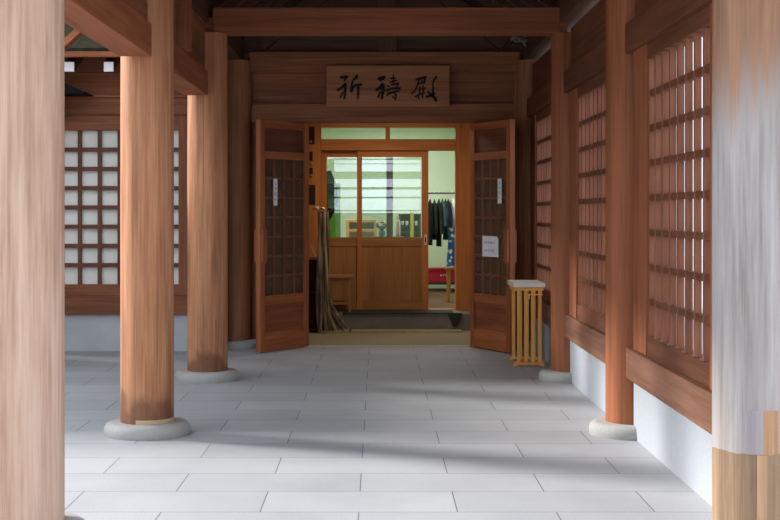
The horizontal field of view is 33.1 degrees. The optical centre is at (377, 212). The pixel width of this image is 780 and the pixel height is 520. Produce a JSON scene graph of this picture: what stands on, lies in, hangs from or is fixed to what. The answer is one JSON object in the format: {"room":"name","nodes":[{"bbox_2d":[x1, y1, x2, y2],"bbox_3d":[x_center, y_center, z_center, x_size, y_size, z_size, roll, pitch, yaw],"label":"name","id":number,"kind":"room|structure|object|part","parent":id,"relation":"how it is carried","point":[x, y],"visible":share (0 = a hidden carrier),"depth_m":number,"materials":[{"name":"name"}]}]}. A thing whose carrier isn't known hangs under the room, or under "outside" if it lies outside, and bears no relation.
{"room":"house of worship","nodes":[
{"label":"house of worship","id":0,"kind":"room"},
{"bbox_2d":[64,23,120,57],"bbox_3d":[-4.310,-2.519,14.595,5.380,2.161,4.810,0,0,0],"label":"roof eave","id":1,"kind":"object","parent":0,"point":[76,44],"depth_m":12.60,"materials":[{"name":"brown wood"}]},
{"bbox_2d":[64,58,83,71],"bbox_3d":[-2.985,-1.530,12.983,0.092,0.323,0.606,0,0,0],"label":"rafter","id":2,"kind":"object","parent":1,"relation":"attached to","point":[70,65],"visible":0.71,"depth_m":12.70,"materials":[{"name":"brown wood"}]},
{"bbox_2d":[104,58,120,71],"bbox_3d":[-2.605,-1.530,12.983,0.092,0.323,0.606,0,0,0],"label":"rafter","id":3,"kind":"object","parent":1,"relation":"attached to","point":[110,64],"visible":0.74,"depth_m":12.69,"materials":[{"name":"brown wood"}]},
{"bbox_2d":[64,58,187,350],"bbox_3d":[-2.915,-0.250,13.635,2.670,3.300,0.830,0,0,0],"label":"wall","id":4,"kind":"structure","parent":0,"point":[92,323],"depth_m":13.27,"materials":[{"name":"brown wood"}]},
{"bbox_2d":[64,83,92,96],"bbox_3d":[-3.304,-1.109,13.040,0.895,0.527,0.520,0,0,0],"label":"wall lantern","id":5,"kind":"object","parent":4,"relation":"attached to","point":[69,91],"visible":0.04,"depth_m":12.78,"materials":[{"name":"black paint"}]},
{"bbox_3d":[-2.925,0.932,13.335,2.650,0.191,0.170,0,0,0],"label":"rail","id":6,"kind":"part","parent":4,"relation":"part of","materials":[{"name":"brown wood"}]},
{"bbox_2d":[65,115,187,295],"bbox_3d":[-2.920,-0.078,13.340,2.560,1.830,0.120,0,0,0],"label":"window","id":7,"kind":"structure","parent":4,"relation":"in","point":[92,142],"depth_m":13.31,"materials":[{"name":"white paper"}]},
{"bbox_3d":[-2.925,0.780,13.342,1.810,0.113,0.115,0,0,0],"label":"sill","id":8,"kind":"part","parent":7,"relation":"part of","materials":[{"name":"brown wood"}]},
{"bbox_3d":[-2.925,-1.081,13.335,2.650,0.175,0.170,0,0,0],"label":"rail","id":9,"kind":"part","parent":4,"relation":"part of","materials":[{"name":"brown wood"}]},
{"bbox_2d":[241,0,523,338],"bbox_3d":[0.050,-0.816,13.785,3.340,4.432,0.190,0,0,0],"label":"wall","id":10,"kind":"structure","parent":0,"point":[289,73],"depth_m":13.73,"materials":[{"name":"brown wood"}]},
{"bbox_2d":[254,120,308,351],"bbox_3d":[-0.969,0.229,13.395,0.114,2.318,0.791,0,0,35],"label":"door","id":11,"kind":"structure","parent":10,"relation":"in","point":[281,234],"depth_m":13.37,"materials":[{"name":"brown wood"}]},
{"bbox_2d":[273,179,276,205],"bbox_3d":[-1.035,-0.210,13.247,0.004,0.270,0.062,0,0,35],"label":"label strip","id":12,"kind":"object","parent":11,"relation":"attached to","point":[274,180],"visible":1,"depth_m":13.24,"materials":[{"name":"white paper"}]},
{"bbox_3d":[-0.970,-0.738,13.395,0.020,0.245,0.641,0,0,35],"label":"panel","id":13,"kind":"part","parent":11,"relation":"part of","materials":[{"name":"brown wood"}]},
{"bbox_3d":[-0.965,0.142,13.392,0.004,1.375,0.641,0,0,35],"label":"pane","id":14,"kind":"part","parent":11,"relation":"part of","materials":[{"name":"brown wood"}]},
{"bbox_3d":[-0.970,1.062,13.395,0.012,0.285,0.641,0,0,35],"label":"panel","id":15,"kind":"part","parent":11,"relation":"part of","materials":[{"name":"brown wood"}]},
{"bbox_3d":[-0.970,-0.892,13.395,0.052,0.075,0.641,0,0,35],"label":"rail","id":16,"kind":"part","parent":11,"relation":"part of","materials":[{"name":"brown wood"}]},
{"bbox_3d":[-0.970,-0.583,13.395,0.052,0.075,0.641,0,0,35],"label":"rail","id":17,"kind":"part","parent":11,"relation":"part of","materials":[{"name":"brown wood"}]},
{"bbox_3d":[-0.970,0.877,13.395,0.052,0.095,0.641,0,0,35],"label":"rail","id":18,"kind":"part","parent":11,"relation":"part of","materials":[{"name":"brown wood"}]},
{"bbox_3d":[-0.970,1.294,13.395,0.052,0.188,0.641,0,0,35],"label":"rail","id":19,"kind":"part","parent":11,"relation":"part of","materials":[{"name":"brown wood"}]},
{"bbox_3d":[0.095,-2.268,13.770,0.200,1.165,0.080,0,0,0],"label":"king post","id":20,"kind":"part","parent":10,"relation":"part of","materials":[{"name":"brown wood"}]},
{"bbox_2d":[327,66,448,106],"bbox_3d":[0.104,-1.317,13.653,1.278,0.431,0.054,0,0,0],"label":"board","id":21,"kind":"object","parent":10,"relation":"attached to","point":[347,86],"visible":1,"depth_m":13.63,"materials":[{"name":"brown wood"}]},
{"bbox_2d":[470,119,516,352],"bbox_3d":[1.160,0.229,13.360,0.114,2.318,0.765,0,0,-27],"label":"door","id":22,"kind":"structure","parent":10,"relation":"in","point":[492,144],"depth_m":13.34,"materials":[{"name":"brown wood"}]},
{"bbox_2d":[482,236,497,256],"bbox_3d":[1.141,0.340,13.330,0.004,0.210,0.300,0,0,-27],"label":"paper notice","id":23,"kind":"object","parent":22,"relation":"attached to","point":[489,243],"visible":1,"depth_m":13.32,"materials":[{"name":"grey paper"}]},
{"bbox_3d":[1.160,-0.892,13.360,0.052,0.075,0.615,0,0,-27],"label":"rail","id":24,"kind":"part","parent":22,"relation":"part of","materials":[{"name":"brown wood"}]},
{"bbox_3d":[1.160,-0.583,13.360,0.052,0.075,0.615,0,0,-27],"label":"rail","id":25,"kind":"part","parent":22,"relation":"part of","materials":[{"name":"brown wood"}]},
{"bbox_3d":[1.160,0.877,13.360,0.052,0.095,0.615,0,0,-27],"label":"rail","id":26,"kind":"part","parent":22,"relation":"part of","materials":[{"name":"brown wood"}]},
{"bbox_3d":[1.160,1.294,13.360,0.052,0.188,0.615,0,0,-27],"label":"rail","id":27,"kind":"part","parent":22,"relation":"part of","materials":[{"name":"brown wood"}]},
{"bbox_3d":[1.160,-0.738,13.360,0.020,0.245,0.615,0,0,-27],"label":"panel","id":28,"kind":"part","parent":22,"relation":"part of","materials":[{"name":"brown wood"}]},
{"bbox_3d":[1.155,0.142,13.357,0.004,1.375,0.615,0,0,-27],"label":"pane","id":29,"kind":"part","parent":22,"relation":"part of","materials":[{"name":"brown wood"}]},
{"bbox_3d":[1.160,1.062,13.360,0.012,0.285,0.615,0,0,-27],"label":"panel","id":30,"kind":"part","parent":22,"relation":"part of","materials":[{"name":"brown wood"}]},
{"bbox_2d":[498,179,501,203],"bbox_3d":[1.221,-0.220,13.175,0.004,0.250,0.072,0,0,-27],"label":"label strip","id":31,"kind":"object","parent":22,"relation":"attached to","point":[499,180],"visible":1,"depth_m":13.16,"materials":[{"name":"white paper"}]},
{"bbox_3d":[1.490,-0.033,13.745,0.140,2.865,0.110,0,0,0],"label":"post","id":32,"kind":"part","parent":10,"relation":"part of","materials":[{"name":"brown wood"}]},
{"bbox_2d":[65,330,711,519],"bbox_3d":[-2.625,1.427,6.310,8.750,0.066,18.620,0,0,0],"label":"floor","id":33,"kind":"structure","parent":0,"point":[303,433],"depth_m":7.83,"materials":[{"name":"stone"}]},
{"bbox_2d":[0,0,84,519],"bbox_3d":[-1.510,-0.095,5.600,0.544,2.990,0.544,0,0,0],"label":"column","id":34,"kind":"structure","parent":33,"relation":"on","point":[32,96],"depth_m":5.45,"materials":[{"name":"wood"}]},
{"bbox_2d":[64,0,151,55],"bbox_3d":[-1.510,-1.282,6.965,0.200,0.613,2.450,0,0,0],"label":"tie beam","id":35,"kind":"structure","parent":34,"relation":"attached to","point":[122,27],"depth_m":7.24,"materials":[{"name":"brown wood"}]},
{"bbox_2d":[104,0,189,440],"bbox_3d":[-1.465,-0.095,8.330,0.544,2.990,0.544,0,0,0],"label":"column","id":36,"kind":"structure","parent":33,"relation":"on","point":[146,82],"depth_m":8.18,"materials":[{"name":"brown wood"}]},
{"bbox_2d":[174,0,207,94],"bbox_3d":[-1.510,-1.282,9.680,0.200,0.613,2.420,0,0,0],"label":"tie beam","id":37,"kind":"structure","parent":36,"relation":"attached to","point":[190,73],"depth_m":10.19,"materials":[{"name":"brown wood"}]},
{"bbox_2d":[178,0,191,51],"bbox_3d":[-1.476,-1.384,9.510,0.228,0.408,0.180,0,0,0],"label":"post","id":38,"kind":"object","parent":37,"relation":"on","point":[184,6],"visible":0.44,"depth_m":9.42,"materials":[{"name":"brown wood"}]},
{"bbox_2d":[175,32,239,383],"bbox_3d":[-1.433,-0.050,11.030,0.544,2.900,0.544,0,0,0],"label":"column","id":39,"kind":"structure","parent":33,"relation":"on","point":[207,134],"depth_m":10.88,"materials":[{"name":"brown wood"}]},
{"bbox_2d":[227,59,255,348],"bbox_3d":[-1.490,-0.095,13.750,0.544,2.990,0.544,0,0,0],"label":"column","id":40,"kind":"structure","parent":33,"relation":"on","point":[239,77],"depth_m":13.59,"materials":[{"name":"brown wood"}]},
{"bbox_2d":[309,257,317,331],"bbox_3d":[-0.845,0.957,15.440,0.290,0.874,0.260,0,0,0],"label":"base cabinet","id":41,"kind":"object","parent":33,"relation":"on","point":[312,260],"visible":0.21,"depth_m":15.55,"materials":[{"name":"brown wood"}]},
{"bbox_3d":[-0.845,0.958,15.560,0.290,0.825,0.020,0,0,0],"label":"panel","id":42,"kind":"part","parent":41,"relation":"part of","materials":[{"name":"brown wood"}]},
{"bbox_2d":[309,326,317,329],"bbox_3d":[-0.845,1.357,15.440,0.290,0.025,0.260,0,0,0],"label":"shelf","id":43,"kind":"object","parent":41,"relation":"attached to","point":[310,327],"depth_m":15.31,"materials":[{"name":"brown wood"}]},
{"bbox_2d":[315,211,351,331],"bbox_3d":[-0.514,0.678,15.186,0.422,1.398,0.155,0,0,0],"label":"strips","id":44,"kind":"object","parent":33,"relation":"on","point":[324,305],"visible":1,"depth_m":15.19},
{"bbox_2d":[305,345,472,346],"bbox_3d":[0.115,1.394,13.730,1.750,0.012,0.080,0,0,0],"label":"threshold","id":45,"kind":"object","parent":33,"relation":"on","point":[309,345],"visible":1,"depth_m":13.69,"materials":[{"name":"wood"}]},
{"bbox_2d":[322,310,469,329],"bbox_3d":[0.100,1.300,15.975,2.200,0.200,0.750,0,0,0],"label":"step","id":46,"kind":"structure","parent":33,"relation":"on","point":[353,321],"depth_m":15.60,"materials":[{"name":"grey stone"}]},
{"bbox_2d":[329,274,352,311],"bbox_3d":[-0.463,0.966,15.860,0.324,0.441,0.300,0,0,0],"label":"stool","id":47,"kind":"object","parent":46,"relation":"on","point":[332,277],"visible":0.66,"depth_m":15.73,"materials":[{"name":"brown wood"}]},
{"bbox_3d":[-0.585,0.978,15.745,0.035,0.416,0.035,0,0,0],"label":"leg","id":48,"kind":"part","parent":47,"relation":"part of","materials":[{"name":"brown wood"}]},
{"bbox_3d":[-0.463,0.760,15.860,0.324,0.030,0.300,0,0,0],"label":"seat","id":49,"kind":"part","parent":47,"relation":"part of","materials":[{"name":"brown wood"}]},
{"bbox_3d":[-0.341,0.978,15.745,0.035,0.416,0.035,0,0,0],"label":"leg","id":50,"kind":"part","parent":47,"relation":"part of","materials":[{"name":"brown wood"}]},
{"bbox_2d":[343,310,461,326],"bbox_3d":[0.290,1.270,15.848,1.420,0.169,0.545,0,0,0],"label":"door mat","id":51,"kind":"object","parent":46,"relation":"on","point":[454,317],"visible":1,"depth_m":15.64,"materials":[{"name":"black rubber"}]},
{"bbox_2d":[339,329,461,332],"bbox_3d":[0.265,1.386,15.440,1.430,0.016,0.280,0,0,0],"label":"board","id":52,"kind":"object","parent":33,"relation":"on","point":[345,330],"visible":1,"depth_m":15.30,"materials":[{"name":"wood"}]},
{"bbox_2d":[515,59,536,348],"bbox_3d":[1.600,-0.095,13.750,0.544,2.990,0.544,0,0,0],"label":"column","id":53,"kind":"structure","parent":33,"relation":"on","point":[524,68],"depth_m":13.61,"materials":[{"name":"brown wood"}]},
{"bbox_2d":[507,280,544,365],"bbox_3d":[1.380,1.019,12.240,0.290,0.762,0.560,0,0,0],"label":"stand","id":54,"kind":"object","parent":33,"relation":"on","point":[519,286],"visible":1,"depth_m":11.99,"materials":[{"name":"brown wood"}]},
{"bbox_3d":[1.383,1.376,12.460,0.275,0.024,0.044,0,0,0],"label":"foot rail","id":55,"kind":"part","parent":54,"relation":"part of","materials":[{"name":"brown wood"}]},
{"bbox_3d":[1.381,0.694,12.000,0.262,0.032,0.028,0,0,0],"label":"rail","id":56,"kind":"part","parent":54,"relation":"part of","materials":[{"name":"brown wood"}]},
{"bbox_3d":[1.383,1.376,12.000,0.275,0.024,0.044,0,0,0],"label":"foot rail","id":57,"kind":"part","parent":54,"relation":"part of","materials":[{"name":"brown wood"}]},
{"bbox_2d":[538,32,571,383],"bbox_3d":[1.622,-0.050,11.030,0.544,2.900,0.544,0,0,0],"label":"column","id":58,"kind":"structure","parent":33,"relation":"on","point":[559,372],"depth_m":10.90,"materials":[{"name":"brown wood"}]},
{"bbox_2d":[205,7,566,35],"bbox_3d":[0.068,-1.606,11.030,3.025,0.212,0.220,0,0,0],"label":"crossbeam","id":59,"kind":"object","parent":58,"relation":"on","point":[231,21],"visible":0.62,"depth_m":10.92,"materials":[{"name":"brown wood"}]},
{"bbox_2d":[589,0,636,440],"bbox_3d":[1.614,-0.095,8.330,0.544,2.990,0.544,0,0,0],"label":"column","id":60,"kind":"structure","parent":33,"relation":"on","point":[617,423],"depth_m":8.20,"materials":[{"name":"brown wood"}]},
{"bbox_2d":[712,0,779,519],"bbox_3d":[1.560,-0.095,5.450,0.544,2.990,0.544,0,0,0],"label":"column","id":61,"kind":"structure","parent":33,"relation":"on","point":[745,33],"depth_m":5.30,"materials":[{"name":"wood"}]},
{"bbox_2d":[322,128,454,287],"bbox_3d":[0.200,-0.225,18.625,5.000,2.850,4.750,0,0,0],"label":"wall","id":62,"kind":"structure","parent":0,"point":[407,171],"depth_m":20.90,"materials":[{"name":"green paint"}]},
{"bbox_2d":[327,171,337,220],"bbox_3d":[-0.669,-0.257,17.195,0.288,0.803,0.110,0,0,0],"label":"jacket","id":63,"kind":"object","parent":62,"relation":"hanging from","point":[332,193],"visible":0.37,"depth_m":17.15,"materials":[{"name":"green fabric"}]},
{"bbox_2d":[322,151,392,308],"bbox_3d":[-0.256,0.208,16.245,0.883,1.960,0.042,0,0,0],"label":"door","id":64,"kind":"structure","parent":62,"relation":"in","point":[342,250],"depth_m":16.23,"materials":[{"name":"brown wood"}]},
{"bbox_3d":[-0.266,-0.732,16.248,0.740,0.080,0.036,0,0,0],"label":"rail","id":65,"kind":"part","parent":64,"relation":"part of","materials":[{"name":"brown wood"}]},
{"bbox_3d":[-0.266,0.744,16.248,0.740,0.661,0.016,0,0,0],"label":"panel","id":66,"kind":"part","parent":64,"relation":"part of","materials":[{"name":"brown wood"}]},
{"bbox_3d":[-0.266,0.357,16.248,0.740,0.114,0.036,0,0,0],"label":"rail","id":67,"kind":"part","parent":64,"relation":"part of","materials":[{"name":"brown wood"}]},
{"bbox_3d":[-0.266,1.131,16.248,0.740,0.114,0.036,0,0,0],"label":"rail","id":68,"kind":"part","parent":64,"relation":"part of","materials":[{"name":"brown wood"}]},
{"bbox_2d":[305,123,472,310],"bbox_3d":[0.130,0.025,16.225,2.111,2.750,0.230,0,0,0],"label":"door frame","id":69,"kind":"structure","parent":62,"relation":"attached to","point":[460,144],"depth_m":16.14,"materials":[{"name":"brown wood"}]},
{"bbox_3d":[0.128,-0.841,16.230,1.652,0.138,0.180,0,0,0],"label":"transom rail","id":70,"kind":"part","parent":69,"relation":"part of","materials":[{"name":"brown wood"}]},
{"bbox_3d":[0.128,1.196,16.255,1.652,0.017,0.170,0,0,0],"label":"sill","id":71,"kind":"part","parent":69,"relation":"part of","materials":[{"name":"brown wood"}]},
{"bbox_2d":[357,150,427,308],"bbox_3d":[0.181,0.208,16.195,0.880,1.960,0.042,0,0,0],"label":"door","id":72,"kind":"structure","parent":62,"relation":"in","point":[392,272],"depth_m":16.18,"materials":[{"name":"brown wood"}]},
{"bbox_3d":[0.172,1.131,16.198,0.738,0.114,0.036,0,0,0],"label":"rail","id":73,"kind":"part","parent":72,"relation":"part of","materials":[{"name":"brown wood"}]},
{"bbox_3d":[0.172,0.357,16.198,0.738,0.114,0.036,0,0,0],"label":"rail","id":74,"kind":"part","parent":72,"relation":"part of","materials":[{"name":"brown wood"}]},
{"bbox_3d":[0.172,-0.732,16.198,0.738,0.080,0.036,0,0,0],"label":"rail","id":75,"kind":"part","parent":72,"relation":"part of","materials":[{"name":"brown wood"}]},
{"bbox_3d":[0.172,0.744,16.198,0.738,0.661,0.016,0,0,0],"label":"panel","id":76,"kind":"part","parent":72,"relation":"part of","materials":[{"name":"brown wood"}]},
{"bbox_2d":[192,0,599,59],"bbox_3d":[0.050,-2.244,9.275,4.047,1.631,9.550,0,0,0],"label":"ceiling","id":77,"kind":"structure","parent":0,"point":[571,12],"depth_m":12.09,"materials":[{"name":"brown wood"}]},
{"bbox_3d":[-1.500,-1.702,9.275,0.180,0.225,9.550,0,0,0],"label":"wall plate","id":78,"kind":"part","parent":77,"relation":"part of","materials":[{"name":"brown wood"}]},
{"bbox_2d":[511,36,526,45],"bbox_3d":[1.234,-1.507,11.425,0.154,0.114,0.100,0,0,0],"label":"cable bundle","id":79,"kind":"object","parent":77,"relation":"attached to","point":[515,37],"visible":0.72,"depth_m":11.44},
{"bbox_3d":[1.600,-1.702,9.275,0.180,0.225,9.550,0,0,0],"label":"wall plate","id":80,"kind":"part","parent":77,"relation":"part of","materials":[{"name":"brown wood"}]},
{"bbox_2d":[428,288,454,307],"bbox_3d":[0.200,1.300,18.650,5.000,0.200,4.700,0,0,0],"label":"floor","id":81,"kind":"structure","parent":0,"point":[436,296],"depth_m":18.41,"materials":[{"name":"brown wood"}]},
{"bbox_2d":[329,183,340,236],"bbox_3d":[-0.587,0.399,17.620,0.168,1.602,0.040,0,0,0],"label":"panel","id":82,"kind":"object","parent":81,"relation":"on","point":[335,221],"visible":0.2,"depth_m":17.60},
{"bbox_2d":[346,219,377,236],"bbox_3d":[-0.226,0.645,18.200,0.439,1.111,0.400,0,0,0],"label":"base cabinet","id":83,"kind":"object","parent":81,"relation":"on","point":[369,229],"visible":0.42,"depth_m":18.31,"materials":[{"name":"brown wood"}]},
{"bbox_3d":[-0.418,0.665,18.200,0.041,1.070,0.400,0,0,0],"label":"panel","id":84,"kind":"part","parent":83,"relation":"part of","materials":[{"name":"brown wood"}]},
{"bbox_2d":[349,229,373,231],"bbox_3d":[-0.226,0.240,18.180,0.343,0.041,0.360,0,0,0],"label":"shelf","id":85,"kind":"object","parent":83,"relation":"attached to","point":[350,230],"depth_m":18.00,"materials":[{"name":"brown wood"}]},
{"bbox_3d":[-0.226,0.665,18.380,0.343,1.070,0.040,0,0,0],"label":"panel","id":86,"kind":"part","parent":83,"relation":"part of","materials":[{"name":"brown wood"}]},
{"bbox_3d":[-0.034,0.665,18.200,0.041,1.070,0.400,0,0,0],"label":"panel","id":87,"kind":"part","parent":83,"relation":"part of","materials":[{"name":"brown wood"}]},
{"bbox_2d":[399,214,420,236],"bbox_3d":[0.463,0.607,19.150,0.319,1.186,0.300,0,0,0],"label":"shelf unit","id":88,"kind":"object","parent":81,"relation":"on","point":[404,229],"visible":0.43,"depth_m":19.28,"materials":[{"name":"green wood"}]},
{"bbox_3d":[0.608,0.607,19.150,0.030,1.186,0.300,0,0,0],"label":"panel","id":89,"kind":"part","parent":88,"relation":"part of","materials":[{"name":"brown wood"}]},
{"bbox_2d":[410,211,413,236],"bbox_3d":[0.487,0.586,18.800,0.056,1.229,0.056,0,0,0],"label":"pole","id":90,"kind":"object","parent":81,"relation":"on","point":[411,212],"visible":0.34,"depth_m":18.78,"materials":[{"name":"yellow paint"}]},
{"bbox_2d":[428,282,454,284],"bbox_3d":[0.975,1.133,20.375,0.850,0.135,0.450,0,0,0],"label":"bench","id":91,"kind":"object","parent":81,"relation":"on","point":[429,283],"visible":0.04,"depth_m":20.15,"materials":[{"name":"brown wood"}]},
{"bbox_2d":[428,267,454,281],"bbox_3d":[0.980,0.958,20.375,0.770,0.215,0.361,0,0,0],"label":"case","id":92,"kind":"object","parent":91,"relation":"on","point":[435,274],"visible":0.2,"depth_m":20.20,"materials":[{"name":"plastic"}]},
{"bbox_3d":[0.980,0.875,20.375,0.770,0.050,0.360,0,0,0],"label":"lid","id":93,"kind":"part","parent":92,"relation":"part of","materials":[{"name":"red plastic"}]},
{"bbox_2d":[428,192,454,193],"bbox_3d":[1.160,0.442,19.800,0.960,1.519,0.480,0,0,0],"label":"clothes rack","id":94,"kind":"object","parent":81,"relation":"on","point":[428,192],"visible":0.02,"depth_m":19.79,"materials":[{"name":"metal"}]},
{"bbox_2d":[428,199,433,244],"bbox_3d":[0.786,0.079,19.800,0.064,0.809,0.516,0,0,-6],"label":"garment","id":95,"kind":"object","parent":94,"relation":"hanging from","point":[430,204],"visible":0.85,"depth_m":19.63,"materials":[{"name":"black fabric"}]},
{"bbox_2d":[433,191,437,239],"bbox_3d":[0.854,0.039,19.800,0.062,0.729,0.516,0,0,-4],"label":"garment","id":96,"kind":"object","parent":94,"relation":"hanging from","point":[435,208],"visible":0.8,"depth_m":19.59,"materials":[{"name":"fabric"}]},
{"bbox_2d":[436,199,442,246],"bbox_3d":[0.922,0.089,19.800,0.064,0.829,0.516,0,0,-6],"label":"garment","id":97,"kind":"object","parent":94,"relation":"hanging from","point":[439,204],"visible":0.85,"depth_m":19.62,"materials":[{"name":"grey fabric"}]},
{"bbox_2d":[441,191,445,232],"bbox_3d":[0.973,-0.011,19.800,0.064,0.629,0.515,0,0,-7],"label":"garment","id":98,"kind":"object","parent":94,"relation":"hanging from","point":[442,200],"visible":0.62,"depth_m":19.59,"materials":[{"name":"fabric"}]},
{"bbox_2d":[443,191,448,239],"bbox_3d":[1.020,0.039,19.800,0.062,0.729,0.516,0,0,-5],"label":"garment","id":99,"kind":"object","parent":94,"relation":"hanging from","point":[445,235],"visible":0.69,"depth_m":19.58,"materials":[{"name":"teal fabric"}]},
{"bbox_2d":[447,192,451,236],"bbox_3d":[1.060,0.029,19.800,0.062,0.709,0.516,0,0,-5],"label":"garment","id":100,"kind":"object","parent":94,"relation":"hanging from","point":[448,202],"visible":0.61,"depth_m":19.56,"materials":[{"name":"blue fabric"}]},
{"bbox_2d":[449,191,454,227],"bbox_3d":[1.114,-0.011,19.800,0.062,0.629,0.515,0,0,-25],"label":"garment","id":101,"kind":"object","parent":94,"relation":"hanging from","point":[452,201],"visible":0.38,"depth_m":19.72,"materials":[{"name":"beige fabric"}]},
{"bbox_2d":[445,266,454,301],"bbox_3d":[1.144,0.717,17.710,0.468,0.958,0.420,0,0,0],"label":"dining chair","id":102,"kind":"object","parent":81,"relation":"on","point":[448,269],"visible":0.31,"depth_m":17.53,"materials":[{"name":"brown wood"}]},
{"bbox_3d":[0.948,0.978,17.880,0.053,0.437,0.042,0,0,0],"label":"leg","id":103,"kind":"part","parent":102,"relation":"part of","materials":[{"name":"brown wood"}]},
{"bbox_3d":[0.948,0.978,17.540,0.053,0.437,0.042,0,0,0],"label":"leg","id":104,"kind":"part","parent":102,"relation":"part of","materials":[{"name":"brown wood"}]},
{"bbox_3d":[1.130,0.745,17.710,0.440,0.040,0.420,0,0,0],"label":"seat","id":105,"kind":"part","parent":102,"relation":"part of","materials":[{"name":"brown wood"}]},
{"bbox_2d":[446,228,454,266],"bbox_3d":[1.090,0.460,17.611,0.340,0.520,0.063,0,0,0],"label":"cloth","id":106,"kind":"object","parent":102,"relation":"on","point":[451,239],"visible":0.3,"depth_m":17.60,"materials":[{"name":"blue fabric"}]},
{"bbox_3d":[0.138,0.755,17.300,0.409,0.890,0.340,0,0,0],"label":"side table","id":107,"kind":"object","parent":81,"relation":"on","visible":0},
{"bbox_2d":[375,221,385,236],"bbox_3d":[0.049,0.206,17.305,0.171,0.208,0.160,0,0,-34],"label":"flower vase","id":108,"kind":"object","parent":107,"relation":"on","point":[382,227],"visible":0.97,"depth_m":17.27,"materials":[{"name":"ceramic"}]},
{"bbox_2d":[396,216,399,236],"bbox_3d":[0.264,0.177,17.300,0.064,0.265,0.064,0,0,0],"label":"bottle","id":109,"kind":"object","parent":107,"relation":"on","point":[397,220],"visible":1,"depth_m":17.28,"materials":[{"name":"white plastic"}]},
{"bbox_2d":[527,0,711,505],"bbox_3d":[1.625,-0.068,9.675,0.170,2.935,7.890,0,0,0],"label":"wall","id":110,"kind":"structure","parent":0,"point":[673,411],"depth_m":7.74,"materials":[{"name":"brown wood"}]},
{"bbox_3d":[1.620,-1.085,12.390,0.160,0.185,2.460,0,0,0],"label":"rail","id":111,"kind":"part","parent":110,"relation":"part of","materials":[{"name":"brown wood"}]},
{"bbox_3d":[1.623,0.932,12.390,0.155,0.191,2.460,0,0,0],"label":"rail","id":112,"kind":"part","parent":110,"relation":"part of","materials":[{"name":"brown wood"}]},
{"bbox_2d":[531,105,550,303],"bbox_3d":[1.626,-0.078,12.390,0.108,1.830,2.440,0,0,0],"label":"window","id":113,"kind":"structure","parent":110,"relation":"in","point":[541,121],"depth_m":12.74,"materials":[{"name":"brown wood"}]},
{"bbox_3d":[1.625,0.780,12.390,0.090,0.113,1.480,0,0,0],"label":"sill","id":114,"kind":"part","parent":113,"relation":"part of","materials":[{"name":"brown wood"}]},
{"bbox_3d":[1.623,0.932,9.680,0.155,0.191,2.440,0,0,0],"label":"rail","id":115,"kind":"part","parent":110,"relation":"part of","materials":[{"name":"brown wood"}]},
{"bbox_3d":[1.620,-1.085,9.680,0.160,0.185,2.440,0,0,0],"label":"rail","id":116,"kind":"part","parent":110,"relation":"part of","materials":[{"name":"brown wood"}]},
{"bbox_2d":[569,70,605,332],"bbox_3d":[1.626,-0.078,9.680,0.108,1.830,2.420,0,0,0],"label":"window","id":117,"kind":"structure","parent":110,"relation":"in","point":[587,102],"depth_m":10.03,"materials":[{"name":"brown wood"}]},
{"bbox_3d":[1.625,0.780,9.680,0.090,0.113,1.460,0,0,0],"label":"sill","id":118,"kind":"part","parent":117,"relation":"part of","materials":[{"name":"brown wood"}]},
{"bbox_3d":[1.620,-1.085,6.965,0.160,0.185,2.470,0,0,0],"label":"rail","id":119,"kind":"part","parent":110,"relation":"part of","materials":[{"name":"brown wood"}]},
{"bbox_3d":[1.623,0.932,6.965,0.155,0.191,2.470,0,0,0],"label":"rail","id":120,"kind":"part","parent":110,"relation":"part of","materials":[{"name":"brown wood"}]},
{"bbox_2d":[633,3,711,389],"bbox_3d":[1.626,-0.078,6.965,0.108,1.830,2.450,0,0,0],"label":"window","id":121,"kind":"structure","parent":110,"relation":"in","point":[655,82],"depth_m":7.14,"materials":[{"name":"brown wood"}]},
{"bbox_3d":[1.625,0.780,6.965,0.090,0.113,1.490,0,0,0],"label":"sill","id":122,"kind":"part","parent":121,"relation":"part of","materials":[{"name":"brown wood"}]},
{"bbox_2d":[676,256,702,353],"bbox_3d":[0.000,1.555,2.500,80.000,0.190,85.000,0,0,0],"label":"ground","id":123,"kind":"structure","parent":0,"point":[676,256],"depth_m":21.64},
{"bbox_3d":[0.100,0.000,15.025,2.360,2.800,2.350,0,0,0],"label":"wall","id":124,"kind":"structure","parent":0,"visible":0},
{"bbox_2d":[309,206,325,210],"bbox_3d":[-0.807,-0.051,15.210,0.405,0.056,0.059,0,0,0],"label":"wall hook","id":125,"kind":"object","parent":124,"relation":"attached to","point":[316,208],"visible":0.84,"depth_m":15.20,"materials":[{"name":"brown wood"}]}
]}

